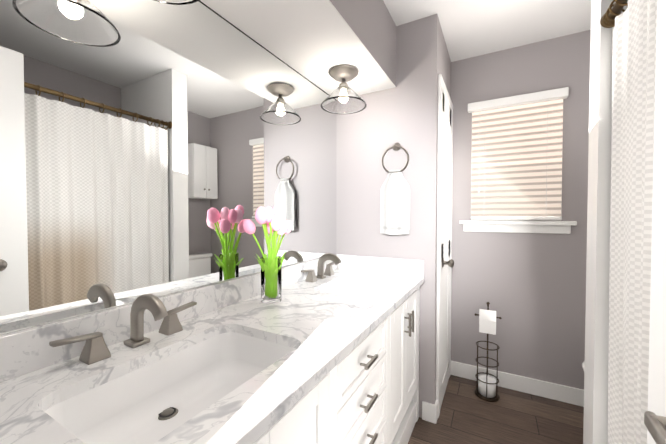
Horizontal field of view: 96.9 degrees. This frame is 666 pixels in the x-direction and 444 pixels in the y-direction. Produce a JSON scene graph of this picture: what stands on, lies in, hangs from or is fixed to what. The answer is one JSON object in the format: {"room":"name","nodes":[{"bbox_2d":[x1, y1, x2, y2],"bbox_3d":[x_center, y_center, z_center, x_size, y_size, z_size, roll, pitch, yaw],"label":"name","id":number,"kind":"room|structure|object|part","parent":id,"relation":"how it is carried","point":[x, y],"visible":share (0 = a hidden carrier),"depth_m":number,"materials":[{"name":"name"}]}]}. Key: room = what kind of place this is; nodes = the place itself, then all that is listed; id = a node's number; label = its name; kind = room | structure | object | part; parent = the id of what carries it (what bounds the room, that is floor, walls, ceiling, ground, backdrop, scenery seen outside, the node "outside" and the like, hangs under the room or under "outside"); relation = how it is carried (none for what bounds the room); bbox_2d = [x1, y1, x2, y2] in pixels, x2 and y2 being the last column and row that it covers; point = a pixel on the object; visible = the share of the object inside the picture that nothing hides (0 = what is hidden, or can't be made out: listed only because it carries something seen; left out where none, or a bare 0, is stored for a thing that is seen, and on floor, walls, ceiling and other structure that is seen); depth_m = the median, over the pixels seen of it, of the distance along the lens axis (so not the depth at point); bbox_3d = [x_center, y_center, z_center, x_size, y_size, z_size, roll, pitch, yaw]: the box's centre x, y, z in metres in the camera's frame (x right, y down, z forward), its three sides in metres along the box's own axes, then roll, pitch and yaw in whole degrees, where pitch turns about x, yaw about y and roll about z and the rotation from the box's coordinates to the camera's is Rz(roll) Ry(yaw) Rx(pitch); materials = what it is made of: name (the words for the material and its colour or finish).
{"room":"bathroom","nodes":[
{"label":"bathroom","id":0,"kind":"room"},
{"bbox_2d":[3,258,317,334],"bbox_3d":[-0.389,-0.001,1.462,0.120,2.440,2.989,1,1,29],"label":"wall","id":1,"kind":"structure","parent":0,"point":[131,303],"depth_m":0.86,"materials":[{"name":"grey paint"}]},
{"bbox_2d":[0,259,315,380],"bbox_3d":[-0.400,0.293,1.296,0.020,0.100,1.796,1,1,29],"label":"backsplash","id":2,"kind":"structure","parent":1,"relation":"attached to","point":[23,351],"depth_m":0.83,"materials":[{"name":"white stone"}]},
{"bbox_2d":[0,0,336,334],"bbox_3d":[-0.444,-0.295,1.224,0.006,1.078,1.949,1,1,29],"label":"mirror","id":3,"kind":"object","parent":1,"relation":"attached to","point":[157,149],"visible":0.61,"depth_m":0.93,"materials":[{"name":"clear glass"}]},
{"bbox_2d":[336,14,450,417],"bbox_3d":[0.497,-0.018,2.254,0.675,2.440,0.749,1,1,29],"label":"wall","id":4,"kind":"structure","parent":0,"point":[404,113],"depth_m":1.84,"materials":[{"name":"grey paint"}]},
{"bbox_2d":[344,255,423,276],"bbox_3d":[0.292,0.280,1.930,0.586,0.100,0.020,1,1,29],"label":"backsplash","id":5,"kind":"structure","parent":4,"relation":"attached to","point":[402,267],"depth_m":1.89,"materials":[{"name":"white stone"}]},
{"bbox_2d":[380,142,409,234],"bbox_3d":[0.387,-0.210,1.843,0.185,0.581,0.069,1,1,29],"label":"towel ring","id":6,"kind":"object","parent":4,"relation":"attached to","point":[395,204],"visible":0.98,"depth_m":1.82,"materials":[{"name":"white fabric"}]},
{"bbox_2d":[436,74,452,417],"bbox_3d":[0.783,0.154,2.058,0.018,2.105,0.583,1,1,29],"label":"door frame","id":7,"kind":"structure","parent":4,"relation":"attached to","point":[442,88],"depth_m":1.82,"materials":[{"name":"white paint"}]},
{"bbox_2d":[440,92,453,392],"bbox_3d":[0.813,0.184,2.043,0.084,2.030,0.451,1,1,29],"label":"closet door","id":8,"kind":"structure","parent":4,"relation":"in","point":[447,262],"depth_m":2.06,"materials":[{"name":"white paint"}]},
{"bbox_2d":[383,0,590,61],"bbox_3d":[0.585,-1.259,0.902,2.340,0.100,2.989,1,1,29],"label":"ceiling","id":9,"kind":"structure","parent":0,"point":[472,28],"depth_m":1.79,"materials":[{"name":"white paint"}]},
{"bbox_2d":[200,0,395,94],"bbox_3d":[-0.299,-1.022,1.032,0.430,0.380,2.120,1,1,29],"label":"soffit","id":10,"kind":"object","parent":9,"relation":"attached to","point":[314,41],"visible":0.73,"depth_m":1.39,"materials":[{"name":"grey paint"}]},
{"bbox_2d":[153,0,198,4],"bbox_3d":[-0.449,-0.728,0.733,0.258,0.192,0.258,1,1,29],"label":"pendant light","id":11,"kind":"object","parent":10,"relation":"hanging from","point":[178,2],"visible":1,"depth_m":0.86,"materials":[{"name":"silver metal"}]},
{"bbox_2d":[321,65,366,113],"bbox_3d":[0.060,-0.748,1.663,0.258,0.192,0.258,1,1,29],"label":"pendant light","id":12,"kind":"object","parent":10,"relation":"hanging from","point":[343,98],"visible":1,"depth_m":1.65,"materials":[{"name":"silver metal"}]},
{"bbox_3d":[0.060,-0.706,1.664,0.258,0.108,0.258,1,1,29],"label":"lamp shade","id":13,"kind":"part","parent":12,"relation":"part of","materials":[{"name":"clear glass"}]},
{"bbox_3d":[0.060,-0.708,1.664,0.058,0.072,0.058,1,1,29],"label":"bulb","id":14,"kind":"part","parent":12,"relation":"part of","materials":[{"name":"white glass"}]},
{"bbox_2d":[408,375,583,443],"bbox_3d":[0.585,1.281,0.957,2.340,0.100,2.989,1,1,29],"label":"floor","id":15,"kind":"structure","parent":0,"point":[467,415],"depth_m":1.80,"materials":[{"name":"brown wood"}]},
{"bbox_2d":[0,273,424,443],"bbox_3d":[-0.138,0.800,1.164,0.616,0.848,1.796,1,1,29],"label":"bathroom vanity","id":16,"kind":"object","parent":15,"relation":"on","point":[370,395],"depth_m":1.05,"materials":[{"name":"white paint"}]},
{"bbox_2d":[0,269,423,443],"bbox_3d":[-0.140,0.361,1.155,0.612,0.030,1.796,1,1,29],"label":"countertop","id":17,"kind":"structure","parent":16,"relation":"on","point":[324,324],"depth_m":0.78,"materials":[{"name":"white stone"}]},
{"bbox_2d":[48,294,199,364],"bbox_3d":[-0.519,0.277,0.827,0.164,0.152,0.375,1,1,29],"label":"faucet","id":18,"kind":"object","parent":17,"relation":"on","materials":[{"name":"silver metal"}]},
{"bbox_2d":[8,325,295,443],"bbox_3d":[-0.342,0.444,0.734,0.380,0.142,0.550,1,1,29],"label":"sink","id":19,"kind":"object","parent":17,"relation":"in","point":[138,404],"depth_m":0.78,"materials":[{"name":"white ceramic"}]},
{"bbox_2d":[243,204,291,303],"bbox_3d":[-0.257,0.131,1.286,0.173,0.423,0.231,1,1,29],"label":"vase","id":20,"kind":"object","parent":17,"relation":"on","point":[274,221],"visible":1,"depth_m":1.24,"materials":[{"name":"clear glass"}]},
{"bbox_2d":[300,253,343,280],"bbox_3d":[-0.025,0.258,1.731,0.164,0.152,0.375,1,1,29],"label":"faucet","id":21,"kind":"object","parent":17,"relation":"on","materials":[{"name":"silver metal"}]},
{"bbox_2d":[474,302,501,401],"bbox_3d":[1.073,0.888,2.052,0.166,0.634,0.159,1,1,29],"label":"toilet paper stand","id":22,"kind":"object","parent":15,"relation":"on","point":[486,389],"visible":1,"depth_m":2.01,"materials":[{"name":"brown metal"}]},
{"bbox_2d":[644,0,665,443],"bbox_3d":[0.293,0.198,0.080,0.122,2.078,0.765,1,1,29],"label":"entry door","id":23,"kind":"structure","parent":15,"relation":"on","point":[655,419],"depth_m":0.40,"materials":[{"name":"white paint"}]},
{"bbox_2d":[451,30,590,389],"bbox_3d":[1.569,-0.013,2.026,1.425,2.440,0.120,1,1,29],"label":"wall","id":24,"kind":"structure","parent":0,"point":[530,288],"depth_m":2.07,"materials":[{"name":"grey paint"}]},
{"bbox_2d":[460,105,576,233],"bbox_3d":[1.296,-0.377,2.119,0.700,0.905,0.125,1,1,29],"label":"window","id":25,"kind":"structure","parent":24,"relation":"in","point":[539,226],"depth_m":2.08,"materials":[{"name":"white paint"}]},
{"bbox_2d":[468,87,568,219],"bbox_3d":[1.269,-0.445,2.074,0.593,0.858,0.066,1,1,29],"label":"window blinds","id":26,"kind":"object","parent":25,"relation":"attached to","point":[512,178],"visible":0.96,"depth_m":2.06,"materials":[{"name":"white paint"}]},
{"bbox_2d":[583,0,627,443],"bbox_3d":[1.390,0.009,1.016,0.770,2.440,0.134,1,1,29],"label":"wall","id":27,"kind":"structure","parent":0,"point":[595,426],"depth_m":1.15,"materials":[{"name":"white paint"}]},
{"bbox_2d":[600,0,656,443],"bbox_3d":[0.681,0.190,0.460,0.071,1.942,1.528,1,1,29],"label":"shower curtain","id":28,"kind":"object","parent":27,"relation":"attached to","point":[634,24],"visible":0.83,"depth_m":0.92,"materials":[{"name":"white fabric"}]},
{"bbox_3d":[1.559,0.022,0.397,0.120,2.440,2.989,1,1,29],"label":"wall","id":29,"kind":"structure","parent":0,"visible":0},
{"bbox_2d":[430,367,448,423],"bbox_3d":[0.754,1.152,2.042,0.024,0.110,0.608,1,1,29],"label":"baseboard","id":30,"kind":"structure","parent":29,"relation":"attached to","point":[433,407],"depth_m":1.81,"materials":[{"name":"white paint"}]},
{"bbox_2d":[451,361,583,406],"bbox_3d":[1.536,1.153,1.991,1.425,0.110,0.017,1,1,29],"label":"baseboard","id":31,"kind":"structure","parent":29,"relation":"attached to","point":[558,392],"depth_m":2.08,"materials":[{"name":"white paint"}]}
]}

